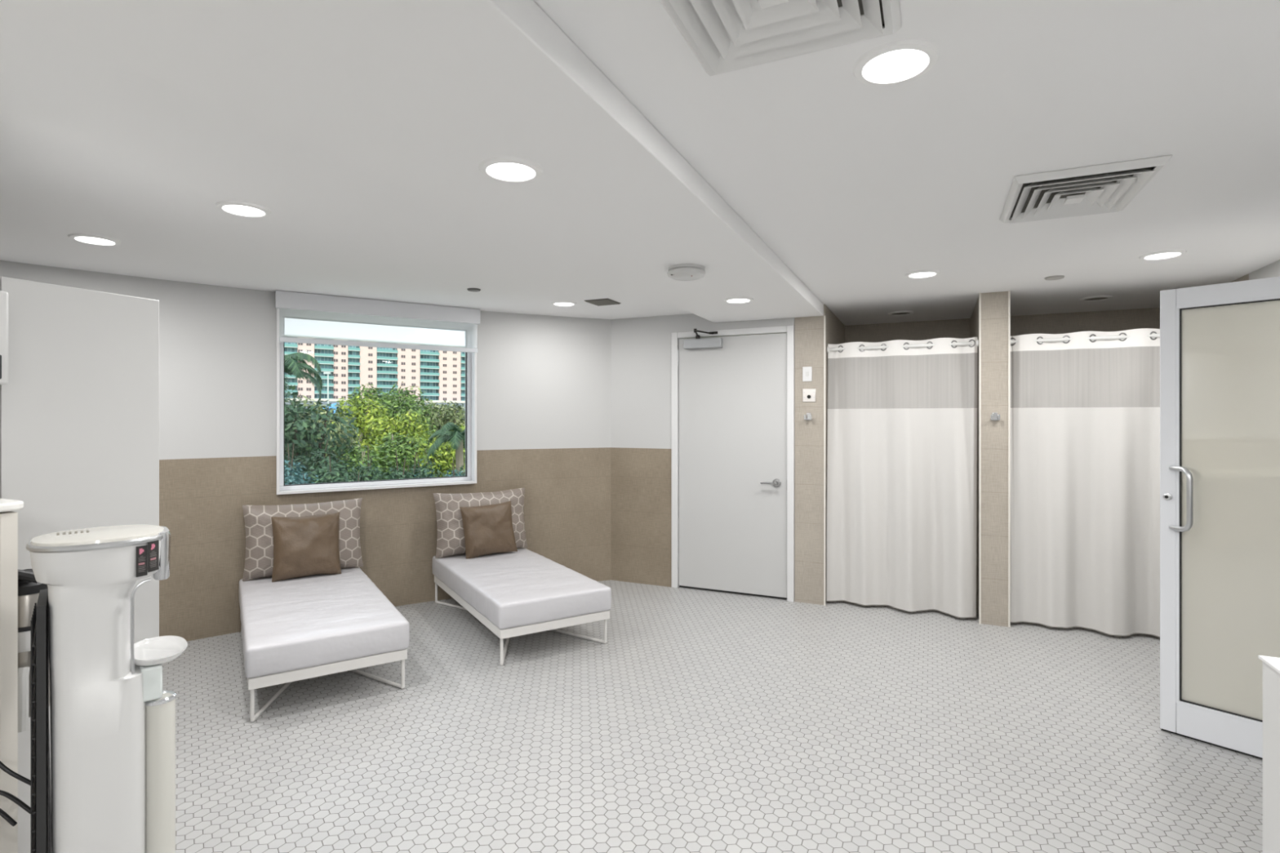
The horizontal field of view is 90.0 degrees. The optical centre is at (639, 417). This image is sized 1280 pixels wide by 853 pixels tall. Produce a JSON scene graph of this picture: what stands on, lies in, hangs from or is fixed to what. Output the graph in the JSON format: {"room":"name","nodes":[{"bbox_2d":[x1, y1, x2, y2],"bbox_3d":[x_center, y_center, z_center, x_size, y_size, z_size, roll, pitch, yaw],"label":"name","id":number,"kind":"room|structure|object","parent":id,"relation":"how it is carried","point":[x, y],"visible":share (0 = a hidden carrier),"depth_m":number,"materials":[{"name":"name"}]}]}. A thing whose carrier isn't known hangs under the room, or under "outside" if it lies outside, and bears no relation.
{"room":"spa","nodes":[
{"label":"spa","id":0,"kind":"room"},
{"bbox_2d":[0,511,14,514],"bbox_3d":[-2.473,0.852,0.156,0.330,1.217,3.433,0,0,24],"label":"wall ledge","id":1,"kind":"object","parent":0,"point":[8,511],"visible":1,"depth_m":1.65,"materials":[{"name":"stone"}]},
{"bbox_2d":[0,511,17,852],"bbox_3d":[-1.628,0.852,1.643,0.034,1.216,0.034,0,0,24],"label":"trim","id":2,"kind":"structure","parent":1,"relation":"attached to","point":[8,522],"depth_m":1.64,"materials":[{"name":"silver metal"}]},
{"bbox_2d":[0,498,23,511],"bbox_3d":[-2.458,0.227,0.162,0.352,0.022,3.455,0,0,24],"label":"countertop","id":3,"kind":"structure","parent":1,"relation":"on","point":[6,505],"depth_m":1.63,"materials":[{"name":"white"}]},
{"bbox_2d":[0,276,159,852],"bbox_3d":[-2.011,0.523,2.170,0.500,1.874,0.422,0,0,24],"label":"wall partition","id":4,"kind":"structure","parent":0,"point":[79,402],"depth_m":2.04,"materials":[{"name":"grey paint"}]},
{"bbox_2d":[0,260,610,641],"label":"wall","id":5,"kind":"structure","parent":0,"point":[544,381],"depth_m":4.54,"materials":[{"name":"grey paint"}]},
{"bbox_2d":[276,308,476,494],"bbox_3d":[-2.003,-0.118,4.958,1.426,1.310,0.255,0,0,-33],"label":"window","id":6,"kind":"structure","parent":5,"relation":"attached to","point":[470,477],"depth_m":4.90,"materials":[{"name":"white metal"}]},
{"bbox_2d":[275,290,479,352],"bbox_3d":[-1.919,-0.704,4.830,1.448,0.352,0.049,0,0,-33],"label":"roller shade","id":7,"kind":"object","parent":5,"relation":"attached to","point":[304,317],"visible":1,"depth_m":4.78,"materials":[{"name":"white fabric"}]},
{"bbox_2d":[0,0,823,322],"bbox_3d":[-0.579,-0.838,1.654,0.895,0.090,7.730,0,0,24],"label":"ceiling","id":8,"kind":"structure","parent":0,"point":[413,95],"depth_m":1.65,"materials":[{"name":"white paint"}]},
{"bbox_2d":[478,156,542,182],"bbox_3d":[-0.412,-0.790,2.045,0.202,0.014,0.202,0,0,24],"label":"recessed light","id":9,"kind":"object","parent":8,"relation":"in","point":[505,169],"visible":1,"depth_m":2.03,"materials":[{"name":"white plastic"}]},
{"bbox_2d":[487,163,534,179],"bbox_3d":[-0.412,-0.792,2.045,0.148,0.006,0.148,0,0,25],"label":"diffuser","id":10,"kind":"object","parent":9,"relation":"attached to","point":[495,171],"depth_m":2.05,"materials":[{"name":"white plastic"}]},
{"bbox_2d":[666,263,705,280],"bbox_3d":[0.246,-0.764,3.392,0.204,0.057,0.204,0,0,24],"label":"smoke detector","id":11,"kind":"object","parent":8,"relation":"attached to","point":[681,272],"visible":1,"depth_m":3.32,"materials":[{"name":"grey plastic"}]},
{"bbox_2d":[723,297,753,303],"bbox_3d":[0.661,-0.790,4.300,0.202,0.014,0.202,0,0,24],"label":"recessed light","id":12,"kind":"object","parent":8,"relation":"in","point":[732,300],"visible":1,"depth_m":4.29,"materials":[{"name":"white plastic"}]},
{"bbox_2d":[727,298,749,302],"bbox_3d":[0.661,-0.792,4.300,0.148,0.006,0.148,0,0,25],"label":"diffuser","id":13,"kind":"object","parent":12,"relation":"attached to","point":[728,300],"depth_m":4.30,"materials":[{"name":"white plastic"}]},
{"bbox_2d":[0,0,1279,325],"bbox_3d":[-0.506,-0.983,2.319,8.185,0.200,9.240,0,0,24],"label":"ceiling","id":14,"kind":"structure","parent":0,"point":[856,187],"depth_m":2.30,"materials":[{"name":"white paint"}]},
{"bbox_2d":[67,233,121,245],"bbox_3d":[-2.696,-0.880,3.167,0.202,0.014,0.202,0,0,24],"label":"recessed light","id":15,"kind":"object","parent":14,"relation":"in","point":[82,237],"visible":1,"depth_m":3.16,"materials":[{"name":"white plastic"}]},
{"bbox_2d":[75,236,114,244],"bbox_3d":[-2.696,-0.882,3.167,0.148,0.006,0.148,0,0,25],"label":"diffuser","id":16,"kind":"object","parent":15,"relation":"attached to","point":[90,240],"depth_m":3.17,"materials":[{"name":"white plastic"}]},
{"bbox_2d":[215,200,271,217],"bbox_3d":[-1.675,-0.880,2.706,0.202,0.014,0.202,0,0,24],"label":"recessed light","id":17,"kind":"object","parent":14,"relation":"in","point":[233,207],"visible":1,"depth_m":2.70,"materials":[{"name":"white plastic"}]},
{"bbox_2d":[222,204,264,215],"bbox_3d":[-1.675,-0.882,2.706,0.148,0.006,0.148,0,0,25],"label":"diffuser","id":18,"kind":"object","parent":17,"relation":"attached to","point":[237,210],"depth_m":2.71,"materials":[{"name":"white plastic"}]},
{"bbox_2d":[466,288,480,292],"bbox_3d":[-1.142,-0.877,4.401,0.092,0.011,0.092,0,0,24],"label":"sprinkler cover","id":19,"kind":"object","parent":14,"relation":"attached to","point":[475,290],"visible":1,"depth_m":4.38,"materials":[{"name":"grey metal"}]},
{"bbox_2d":[551,301,577,306],"bbox_3d":[-0.586,-0.880,4.940,0.202,0.014,0.202,0,0,24],"label":"recessed light","id":20,"kind":"object","parent":14,"relation":"in","point":[554,303],"visible":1,"depth_m":4.92,"materials":[{"name":"white plastic"}]},
{"bbox_2d":[555,302,573,305],"bbox_3d":[-0.586,-0.882,4.940,0.148,0.006,0.148,0,0,25],"label":"diffuser","id":21,"kind":"object","parent":20,"relation":"attached to","point":[556,304],"depth_m":4.95,"materials":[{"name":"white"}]},
{"bbox_2d":[584,297,621,306],"bbox_3d":[-0.283,-0.878,4.874,0.200,0.010,0.220,0,0,24],"label":"ceiling vent","id":22,"kind":"object","parent":14,"relation":"in","point":[600,302],"visible":1,"depth_m":4.85,"materials":[{"name":"grey metal"}]},
{"bbox_2d":[659,0,901,76],"bbox_3d":[0.263,-0.864,1.281,0.460,0.038,0.560,0,0,24],"label":"ceiling vent","id":23,"kind":"object","parent":14,"relation":"in","point":[724,36],"visible":1,"depth_m":1.40,"materials":[{"name":"white metal"}]},
{"bbox_2d":[852,39,939,86],"bbox_3d":[0.636,-0.880,1.595,0.202,0.014,0.202,0,0,24],"label":"recessed light","id":24,"kind":"object","parent":14,"relation":"in","point":[897,62],"visible":1,"depth_m":1.58,"materials":[{"name":"white plastic"}]},
{"bbox_2d":[863,49,927,80],"bbox_3d":[0.636,-0.882,1.595,0.148,0.006,0.148,0,0,25],"label":"diffuser","id":25,"kind":"object","parent":24,"relation":"attached to","point":[883,64],"depth_m":1.59,"materials":[{"name":"white plastic"}]},
{"bbox_2d":[888,311,913,315],"bbox_3d":[2.197,-0.880,5.392,0.202,0.014,0.202,0,0,24],"label":"recessed light","id":26,"kind":"object","parent":14,"relation":"in","point":[897,313],"visible":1,"depth_m":5.37,"materials":[{"name":"white metal"}]},
{"bbox_2d":[892,312,910,315],"bbox_3d":[2.197,-0.882,5.392,0.148,0.006,0.148,0,0,25],"label":"diffuser","id":27,"kind":"object","parent":26,"relation":"attached to","point":[893,313],"depth_m":5.42,"materials":[{"name":"grey metal"}]},
{"bbox_2d":[904,270,940,278],"bbox_3d":[1.731,-0.880,3.924,0.202,0.014,0.202,0,0,24],"label":"recessed light","id":28,"kind":"object","parent":14,"relation":"in","point":[921,273],"visible":1,"depth_m":3.91,"materials":[{"name":"white plastic"}]},
{"bbox_2d":[909,272,935,276],"bbox_3d":[1.731,-0.882,3.924,0.148,0.006,0.148,0,0,25],"label":"diffuser","id":29,"kind":"object","parent":28,"relation":"attached to","point":[911,274],"depth_m":3.93,"materials":[{"name":"white plastic"}]},
{"bbox_2d":[1044,275,1064,280],"bbox_3d":[2.606,-0.877,4.025,0.108,0.011,0.108,0,0,24],"label":"sprinkler cover","id":30,"kind":"object","parent":14,"relation":"attached to","point":[1058,277],"visible":1,"depth_m":4.00,"materials":[{"name":"grey"}]},
{"bbox_2d":[999,155,1172,223],"bbox_3d":[1.693,-0.864,2.498,0.460,0.038,0.560,0,0,24],"label":"ceiling vent","id":31,"kind":"object","parent":14,"relation":"in","point":[1108,188],"visible":1,"depth_m":2.42,"materials":[{"name":"white metal"}]},
{"bbox_2d":[1080,295,1112,301],"bbox_3d":[3.367,-0.880,4.725,0.202,0.014,0.202,0,0,24],"label":"recessed light","id":32,"kind":"object","parent":14,"relation":"in","point":[1097,298],"visible":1,"depth_m":4.71,"materials":[{"name":"grey metal"}]},
{"bbox_2d":[1084,297,1106,300],"bbox_3d":[3.367,-0.882,4.725,0.148,0.006,0.148,0,0,25],"label":"diffuser","id":33,"kind":"object","parent":32,"relation":"attached to","point":[1086,298],"depth_m":4.71,"materials":[{"name":"grey"}]},
{"bbox_2d":[1138,249,1186,260],"bbox_3d":[2.826,-0.880,3.463,0.202,0.014,0.202,0,0,24],"label":"recessed light","id":34,"kind":"object","parent":14,"relation":"in","point":[1167,254],"visible":1,"depth_m":3.46,"materials":[{"name":"white plastic"}]},
{"bbox_2d":[1145,253,1180,258],"bbox_3d":[2.826,-0.882,3.463,0.148,0.006,0.148,0,0,25],"label":"diffuser","id":35,"kind":"object","parent":34,"relation":"attached to","point":[1149,255],"depth_m":3.46,"materials":[{"name":"white plastic"}]},
{"bbox_2d":[610,313,794,586],"bbox_3d":[0.481,0.288,5.495,1.697,2.343,0.140,0,0,24],"label":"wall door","id":36,"kind":"structure","parent":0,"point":[641,348],"depth_m":5.63,"materials":[{"name":"grey paint"}]},
{"bbox_2d":[677,328,786,599],"bbox_3d":[0.727,0.366,5.247,0.945,2.188,0.267,0,0,24],"label":"door","id":37,"kind":"structure","parent":36,"relation":"in","point":[732,453],"depth_m":5.29,"materials":[{"name":"grey paint"}]},
{"bbox_2d":[161,580,1262,852],"bbox_3d":[-0.506,1.520,2.319,8.185,0.120,9.240,0,0,24],"label":"floor","id":38,"kind":"structure","parent":0,"point":[704,721],"depth_m":2.86,"materials":[{"name":"tile"}]},
{"bbox_2d":[17,568,51,852],"bbox_3d":[-1.654,0.929,1.732,0.129,1.062,0.116,0,0,24],"label":"water filter","id":39,"kind":"object","parent":38,"relation":"on","point":[28,589],"visible":0.41,"depth_m":1.69,"materials":[{"name":"silver metal"}]},
{"bbox_2d":[17,592,49,717],"bbox_3d":[-1.660,0.634,1.735,0.096,0.332,0.096,0,0,25],"label":"canister","id":40,"kind":"object","parent":39,"relation":"on","point":[26,601],"depth_m":1.70,"materials":[{"name":"silver metal"}]},
{"bbox_2d":[26,524,187,852],"bbox_3d":[-1.334,0.873,1.616,0.312,1.175,0.248,0,0,-41],"label":"machine","id":41,"kind":"object","parent":38,"relation":"on","point":[113,720],"visible":1,"depth_m":1.52,"materials":[{"name":"grey plastic"}]},
{"bbox_2d":[0,808,17,826],"bbox_3d":[-1.481,0.980,1.467,0.165,0.169,0.045,0,0,0],"label":"power cable","id":42,"kind":"object","parent":41,"relation":"attached to","point":[2,813],"visible":1,"depth_m":1.48,"materials":[{"name":"black rubber"}]},
{"bbox_2d":[0,790,31,813],"bbox_3d":[-1.477,0.906,1.471,0.157,0.114,0.023,0,0,-1],"label":"power cable","id":43,"kind":"object","parent":41,"relation":"attached to","point":[8,795],"visible":0.91,"depth_m":1.47,"materials":[{"name":"black rubber"}]},
{"bbox_2d":[0,760,33,785],"bbox_3d":[-1.468,0.797,1.455,0.154,0.092,0.024,0,0,-4],"label":"power cable","id":44,"kind":"object","parent":41,"relation":"attached to","point":[2,766],"visible":1,"depth_m":1.45,"materials":[{"name":"black rubber"}]},
{"bbox_2d":[138,551,156,572],"bbox_3d":[-1.216,0.355,1.583,0.006,0.044,0.046,0,0,15],"label":"print","id":45,"kind":"object","parent":41,"relation":"on","point":[147,559],"depth_m":1.58,"materials":[{"name":"grey"}]},
{"bbox_2d":[138,663,176,852],"bbox_3d":[-1.266,1.042,1.654,0.154,0.836,0.096,0,0,25],"label":"dispenser","id":46,"kind":"object","parent":41,"relation":"on","point":[157,706],"depth_m":1.61,"materials":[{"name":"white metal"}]},
{"bbox_2d":[133,635,187,666],"bbox_3d":[-1.263,0.612,1.678,0.123,0.020,0.204,0,0,-41],"label":"drip tray","id":47,"kind":"object","parent":41,"relation":"on","point":[153,651],"depth_m":1.68,"materials":[{"name":"white plastic"}]},
{"bbox_2d":[238,567,409,722],"bbox_3d":[-1.968,1.270,3.877,0.767,0.379,1.576,0,0,-33],"label":"bed","id":48,"kind":"object","parent":38,"relation":"on","point":[292,629],"visible":0.98,"depth_m":3.37,"materials":[{"name":"white fabric"}]},
{"bbox_2d":[242,497,363,581],"bbox_3d":[-2.337,0.835,4.470,0.752,0.497,0.213,0,0,-35],"label":"patterned cushion","id":49,"kind":"object","parent":48,"relation":"on","point":[259,557],"visible":0.56,"depth_m":4.37,"materials":[{"name":"fabric"}]},
{"bbox_2d":[271,511,341,582],"bbox_3d":[-2.269,0.873,4.360,0.422,0.424,0.182,0,0,-35],"label":"cushion","id":50,"kind":"object","parent":48,"relation":"on","point":[307,545],"visible":1,"depth_m":4.30,"materials":[{"name":"brown fabric"}]},
{"bbox_2d":[432,547,611,665],"bbox_3d":[-0.906,1.270,4.579,0.767,0.379,1.576,0,0,-32],"label":"bed","id":51,"kind":"object","parent":38,"relation":"on","point":[522,592],"visible":0.95,"depth_m":4.09,"materials":[{"name":"white fabric"}]},
{"bbox_2d":[433,488,527,558],"bbox_3d":[-1.272,0.835,5.150,0.756,0.498,0.223,0,0,-32],"label":"patterned cushion","id":52,"kind":"object","parent":51,"relation":"on","point":[451,540],"visible":0.62,"depth_m":4.99,"materials":[{"name":"fabric"}]},
{"bbox_2d":[459,500,517,559],"bbox_3d":[-1.196,0.883,5.058,0.432,0.422,0.202,0,0,-38],"label":"cushion","id":53,"kind":"object","parent":51,"relation":"on","point":[487,529],"visible":1,"depth_m":4.99,"materials":[{"name":"brown fabric"}]},
{"bbox_2d":[794,304,844,604],"bbox_3d":[1.621,0.288,5.663,0.233,2.343,1.390,0,0,24],"label":"wall","id":54,"kind":"structure","parent":0,"point":[808,331],"depth_m":5.04,"materials":[{"name":"paint"}]},
{"bbox_2d":[671,325,794,601],"bbox_3d":[0.774,0.364,5.350,1.043,2.192,0.142,0,0,24],"label":"door frame","id":55,"kind":"structure","parent":54,"relation":"attached to","point":[789,330],"depth_m":5.23,"materials":[{"name":"white metal"}]},
{"bbox_2d":[802,366,812,381],"bbox_3d":[1.315,-0.343,5.032,0.072,0.116,0.011,0,0,24],"label":"switch plate","id":56,"kind":"object","parent":54,"relation":"attached to","point":[806,371],"visible":1,"depth_m":5.03,"materials":[{"name":"white plastic"}]},
{"bbox_2d":[804,413,812,420],"bbox_3d":[1.317,-0.009,5.010,0.058,0.056,0.050,0,0,24],"label":"robe hook","id":57,"kind":"object","parent":54,"relation":"attached to","point":[808,415],"visible":1,"depth_m":5.02,"materials":[{"name":"silver metal"}]},
{"bbox_2d":[802,388,815,401],"bbox_3d":[1.326,-0.176,5.023,0.100,0.104,0.018,0,0,24],"label":"shower valve","id":58,"kind":"object","parent":54,"relation":"attached to","point":[808,394],"visible":1,"depth_m":5.02,"materials":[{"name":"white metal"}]},
{"bbox_2d":[823,315,825,605],"bbox_3d":[1.438,0.334,4.982,0.012,2.253,0.013,0,0,24],"label":"trim","id":59,"kind":"structure","parent":54,"relation":"attached to","point":[824,316],"depth_m":4.98,"materials":[{"name":"silver metal"}]},
{"bbox_2d":[969,291,1008,626],"bbox_3d":[2.756,0.288,5.079,0.180,2.343,1.270,0,0,24],"label":"wall","id":60,"kind":"structure","parent":0,"point":[994,305],"depth_m":4.50,"materials":[{"name":"paint"}]},
{"bbox_2d":[826,339,978,352],"bbox_3d":[1.969,-0.540,4.856,1.060,0.052,0.052,0,0,24],"label":"curtain rod","id":61,"kind":"object","parent":60,"relation":"attached to","point":[955,344],"visible":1,"depth_m":4.82,"materials":[{"name":"white"}]},
{"bbox_2d":[826,337,977,617],"bbox_3d":[1.957,0.425,4.833,1.052,2.028,0.146,0,0,24],"label":"shower curtain","id":62,"kind":"object","parent":61,"relation":"hanging from","point":[902,438],"visible":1,"depth_m":4.82,"materials":[{"name":"fabric"}]},
{"bbox_2d":[978,293,981,623],"bbox_3d":[2.411,0.288,4.538,0.012,2.343,0.013,0,0,24],"label":"trim","id":63,"kind":"structure","parent":60,"relation":"attached to","point":[980,294],"depth_m":4.53,"materials":[{"name":"silver metal"}]},
{"bbox_2d":[990,412,999,420],"bbox_3d":[2.485,-0.008,4.478,0.058,0.056,0.050,0,0,24],"label":"robe hook","id":64,"kind":"object","parent":60,"relation":"attached to","point":[994,416],"visible":1,"depth_m":4.49,"materials":[{"name":"silver metal"}]},
{"bbox_2d":[1008,290,1010,627],"bbox_3d":[2.575,0.288,4.464,0.012,2.343,0.013,0,0,24],"label":"trim","id":65,"kind":"structure","parent":60,"relation":"attached to","point":[1009,291],"depth_m":4.46,"materials":[{"name":"silver metal"}]},
{"bbox_2d":[844,307,1159,342],"bbox_3d":[3.185,0.288,5.648,2.627,2.343,0.120,0,0,24],"label":"wall","id":66,"kind":"structure","parent":0,"point":[1138,318],"depth_m":5.51,"materials":[{"name":"stone"}]},
{"bbox_2d":[1230,259,1279,282],"bbox_3d":[2.453,0.288,0.970,0.120,2.343,9.000,0,0,24],"label":"wall","id":67,"kind":"structure","parent":0,"point":[1272,270],"depth_m":3.74,"materials":[{"name":"grey paint"}]},
{"bbox_2d":[1010,333,1159,344],"bbox_3d":[3.201,-0.540,4.294,1.264,0.052,0.052,0,0,24],"label":"curtain rod","id":68,"kind":"object","parent":67,"relation":"attached to","point":[1153,335],"visible":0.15,"depth_m":4.34,"materials":[{"name":"white metal"}]},
{"bbox_2d":[1010,328,1159,637],"bbox_3d":[3.184,0.425,4.267,1.261,2.028,0.120,0,0,24],"label":"shower curtain","id":69,"kind":"object","parent":68,"relation":"hanging from","point":[1085,413],"visible":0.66,"depth_m":4.36,"materials":[{"name":"fabric"}]},
{"bbox_2d":[1160,276,1279,759],"bbox_3d":[2.723,0.433,2.667,0.202,2.051,0.869,0,0,-40],"label":"door","id":70,"kind":"structure","parent":67,"relation":"in","point":[1220,344],"depth_m":2.83,"materials":[{"name":"beige glass"}]},
{"bbox_2d":[1257,655,1279,852],"bbox_3d":[1.713,0.960,0.930,1.194,1.000,0.138,0,0,24],"label":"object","id":71,"kind":"structure","parent":0,"point":[1271,665],"depth_m":1.20,"materials":[{"name":"grey paint"}]},
{"bbox_3d":[-2.668,0.288,0.295,0.140,2.343,3.525,0,0,24],"label":"wall","id":72,"kind":"structure","parent":0,"visible":0},
{"bbox_2d":[0,290,8,385],"bbox_3d":[-1.904,-0.230,1.729,0.060,0.270,0.288,0,0,24],"label":"soap dispenser","id":73,"kind":"object","parent":72,"relation":"attached to","point":[3,295],"visible":1,"depth_m":1.84,"materials":[{"name":"grey plastic"}]},
{"label":"outside","id":74,"kind":"structure","parent":0,"visible":0},
{"bbox_3d":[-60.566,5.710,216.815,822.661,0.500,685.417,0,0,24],"label":"ground","id":75,"kind":"structure","parent":74,"visible":0},
{"bbox_2d":[284,443,323,484],"bbox_3d":[-5.244,2.927,9.668,1.260,5.067,1.548,0,0,-36],"label":"shrub","id":76,"kind":"object","parent":75,"relation":"on","point":[288,477],"visible":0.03,"depth_m":9.69,"materials":[{"name":"green plant"}]},
{"bbox_2d":[284,352,324,405],"bbox_3d":[-6.609,2.087,11.517,1.737,6.746,1.785,0,0,24],"label":"palm tree","id":77,"kind":"object","parent":75,"relation":"on","point":[291,366],"visible":0.2,"depth_m":11.56,"materials":[{"name":"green plant"}]},
{"bbox_2d":[284,465,333,484],"bbox_3d":[-5.054,3.113,9.942,1.571,4.706,1.521,0,0,24],"label":"shrub","id":78,"kind":"object","parent":75,"relation":"on","point":[312,467],"visible":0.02,"depth_m":9.98,"materials":[{"name":"green plant"}]},
{"bbox_2d":[284,439,342,481],"bbox_3d":[-6.477,2.951,12.521,1.884,5.037,2.341,0,0,24],"label":"leafy tree","id":79,"kind":"object","parent":75,"relation":"on","point":[303,460],"visible":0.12,"depth_m":12.58,"materials":[{"name":"green plant"}]},
{"bbox_2d":[284,384,360,466],"bbox_3d":[-8.106,2.326,14.007,3.381,6.274,3.342,0,0,24],"label":"leafy tree","id":80,"kind":"object","parent":75,"relation":"on","point":[295,432],"visible":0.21,"depth_m":14.00,"materials":[{"name":"green plant"}]},
{"bbox_2d":[284,395,360,471],"bbox_3d":[-9.027,2.438,16.870,3.706,6.063,2.692,0,0,21],"label":"leafy tree","id":81,"kind":"object","parent":75,"relation":"on","point":[340,430],"visible":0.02,"depth_m":16.58,"materials":[{"name":"green plant"}]},
{"bbox_2d":[323,372,330,407],"bbox_3d":[-73.325,-2.615,150.000,1.400,16.150,0.600,0,0,0],"label":"street lamp","id":82,"kind":"object","parent":75,"relation":"on","point":[327,373],"visible":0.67,"depth_m":149.86,"materials":[{"name":"grey metal"}]},
{"bbox_2d":[306,455,377,483],"bbox_3d":[-4.973,3.024,10.418,1.490,4.881,1.391,0,0,24],"label":"shrub","id":83,"kind":"object","parent":75,"relation":"on","point":[324,478],"visible":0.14,"depth_m":10.33,"materials":[{"name":"green plant"}]},
{"bbox_2d":[330,422,377,462],"bbox_3d":[-10.383,2.691,21.852,3.470,5.538,3.535,0,0,-27],"label":"leafy tree","id":84,"kind":"object","parent":75,"relation":"on","point":[362,443],"visible":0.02,"depth_m":22.77,"materials":[{"name":"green plant"}]},
{"bbox_2d":[335,442,384,479],"bbox_3d":[-6.755,3.024,14.896,2.447,4.896,2.428,0,0,-6],"label":"leafy tree","id":85,"kind":"object","parent":75,"relation":"on","point":[362,457],"visible":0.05,"depth_m":14.63,"materials":[{"name":"green plant"}]},
{"bbox_2d":[335,393,395,450],"bbox_3d":[-12.076,2.221,27.112,3.613,6.494,3.736,0,0,41],"label":"leafy tree","id":86,"kind":"object","parent":75,"relation":"on","point":[363,413],"visible":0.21,"depth_m":26.34,"materials":[{"name":"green plant"}]},
{"bbox_2d":[326,444,413,481],"bbox_3d":[-4.581,2.964,10.648,1.659,5.002,1.134,0,0,16],"label":"shrub","id":87,"kind":"object","parent":75,"relation":"on","point":[371,470],"visible":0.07,"depth_m":10.77,"materials":[{"name":"green plant"}]},
{"bbox_2d":[335,383,407,448],"bbox_3d":[-12.824,1.932,29.472,5.020,7.056,4.134,0,0,24],"label":"leafy tree","id":88,"kind":"object","parent":75,"relation":"on","point":[365,390],"visible":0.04,"depth_m":29.45,"materials":[{"name":"green plant"}]},
{"bbox_2d":[284,342,465,419],"bbox_3d":[-110.422,-13.920,281.925,111.939,38.760,24.600,0,0,-34],"label":"apartment tower","id":89,"kind":"structure","parent":75,"relation":"on","point":[441,375],"depth_m":276.72,"materials":[{"name":"beige concrete"}]},
{"bbox_2d":[355,431,434,475],"bbox_3d":[-7.104,2.924,18.125,3.210,5.082,2.960,0,0,24],"label":"leafy tree","id":90,"kind":"object","parent":75,"relation":"on","point":[386,451],"visible":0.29,"depth_m":17.75,"materials":[{"name":"green plant"}]},
{"bbox_2d":[363,408,438,479],"bbox_3d":[-8.393,2.573,23.078,3.914,5.788,3.237,0,0,42],"label":"leafy tree","id":91,"kind":"object","parent":75,"relation":"on","point":[406,426],"visible":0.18,"depth_m":22.96,"materials":[{"name":"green plant"}]},
{"bbox_2d":[362,382,442,439],"bbox_3d":[-11.714,1.831,31.147,3.924,7.263,4.575,0,0,-11],"label":"leafy tree","id":92,"kind":"object","parent":75,"relation":"on","point":[406,402],"visible":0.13,"depth_m":30.79,"materials":[{"name":"green plant"}]},
{"bbox_2d":[370,449,444,479],"bbox_3d":[-4.272,3.009,11.163,1.532,4.905,1.511,0,0,24],"label":"shrub","id":93,"kind":"object","parent":75,"relation":"on","point":[421,474],"visible":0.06,"depth_m":11.17,"materials":[{"name":"green plant"}]},
{"bbox_2d":[396,453,433,478],"bbox_3d":[-3.808,3.058,11.621,1.357,4.810,1.620,0,0,3],"label":"shrub","id":94,"kind":"object","parent":75,"relation":"on","point":[417,454],"visible":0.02,"depth_m":11.58,"materials":[{"name":"green plant"}]},
{"bbox_2d":[400,428,465,477],"bbox_3d":[-5.785,2.888,18.935,2.931,5.162,3.022,0,0,-5],"label":"leafy tree","id":95,"kind":"object","parent":75,"relation":"on","point":[444,455],"visible":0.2,"depth_m":18.58,"materials":[{"name":"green plant"}]},
{"bbox_2d":[414,397,465,428],"bbox_3d":[-12.335,2.157,36.211,5.532,6.623,3.773,0,0,-30],"label":"leafy tree","id":96,"kind":"object","parent":75,"relation":"on","point":[428,397],"visible":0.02,"depth_m":36.35,"materials":[{"name":"green plant"}]},
{"bbox_2d":[420,400,465,448],"bbox_3d":[-9.857,2.301,32.724,4.274,6.328,4.398,0,0,24],"label":"leafy tree","id":97,"kind":"object","parent":75,"relation":"on","point":[448,417],"visible":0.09,"depth_m":32.32,"materials":[{"name":"green plant"}]},
{"bbox_2d":[424,422,465,476],"bbox_3d":[-5.857,2.765,22.020,3.647,5.412,3.694,0,0,24],"label":"leafy tree","id":98,"kind":"object","parent":75,"relation":"on","point":[462,427],"visible":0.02,"depth_m":21.77,"materials":[{"name":"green plant"}]},
{"bbox_2d":[426,422,465,474],"bbox_3d":[-3.904,2.751,14.048,1.574,5.423,1.534,0,0,24],"label":"palm tree","id":99,"kind":"object","parent":75,"relation":"on","point":[446,434],"visible":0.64,"depth_m":13.81,"materials":[{"name":"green plant"}]},
{"bbox_2d":[443,465,465,476],"bbox_3d":[-3.064,3.078,12.417,1.451,4.771,1.553,0,0,12],"label":"shrub","id":100,"kind":"object","parent":75,"relation":"on","point":[461,467],"visible":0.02,"depth_m":12.22,"materials":[{"name":"green plant"}]},
{"bbox_2d":[444,457,465,476],"bbox_3d":[-3.361,3.094,11.912,1.397,4.742,1.527,0,0,-20],"label":"shrub","id":101,"kind":"object","parent":75,"relation":"on","point":[453,467],"visible":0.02,"depth_m":11.84,"materials":[{"name":"green plant"}]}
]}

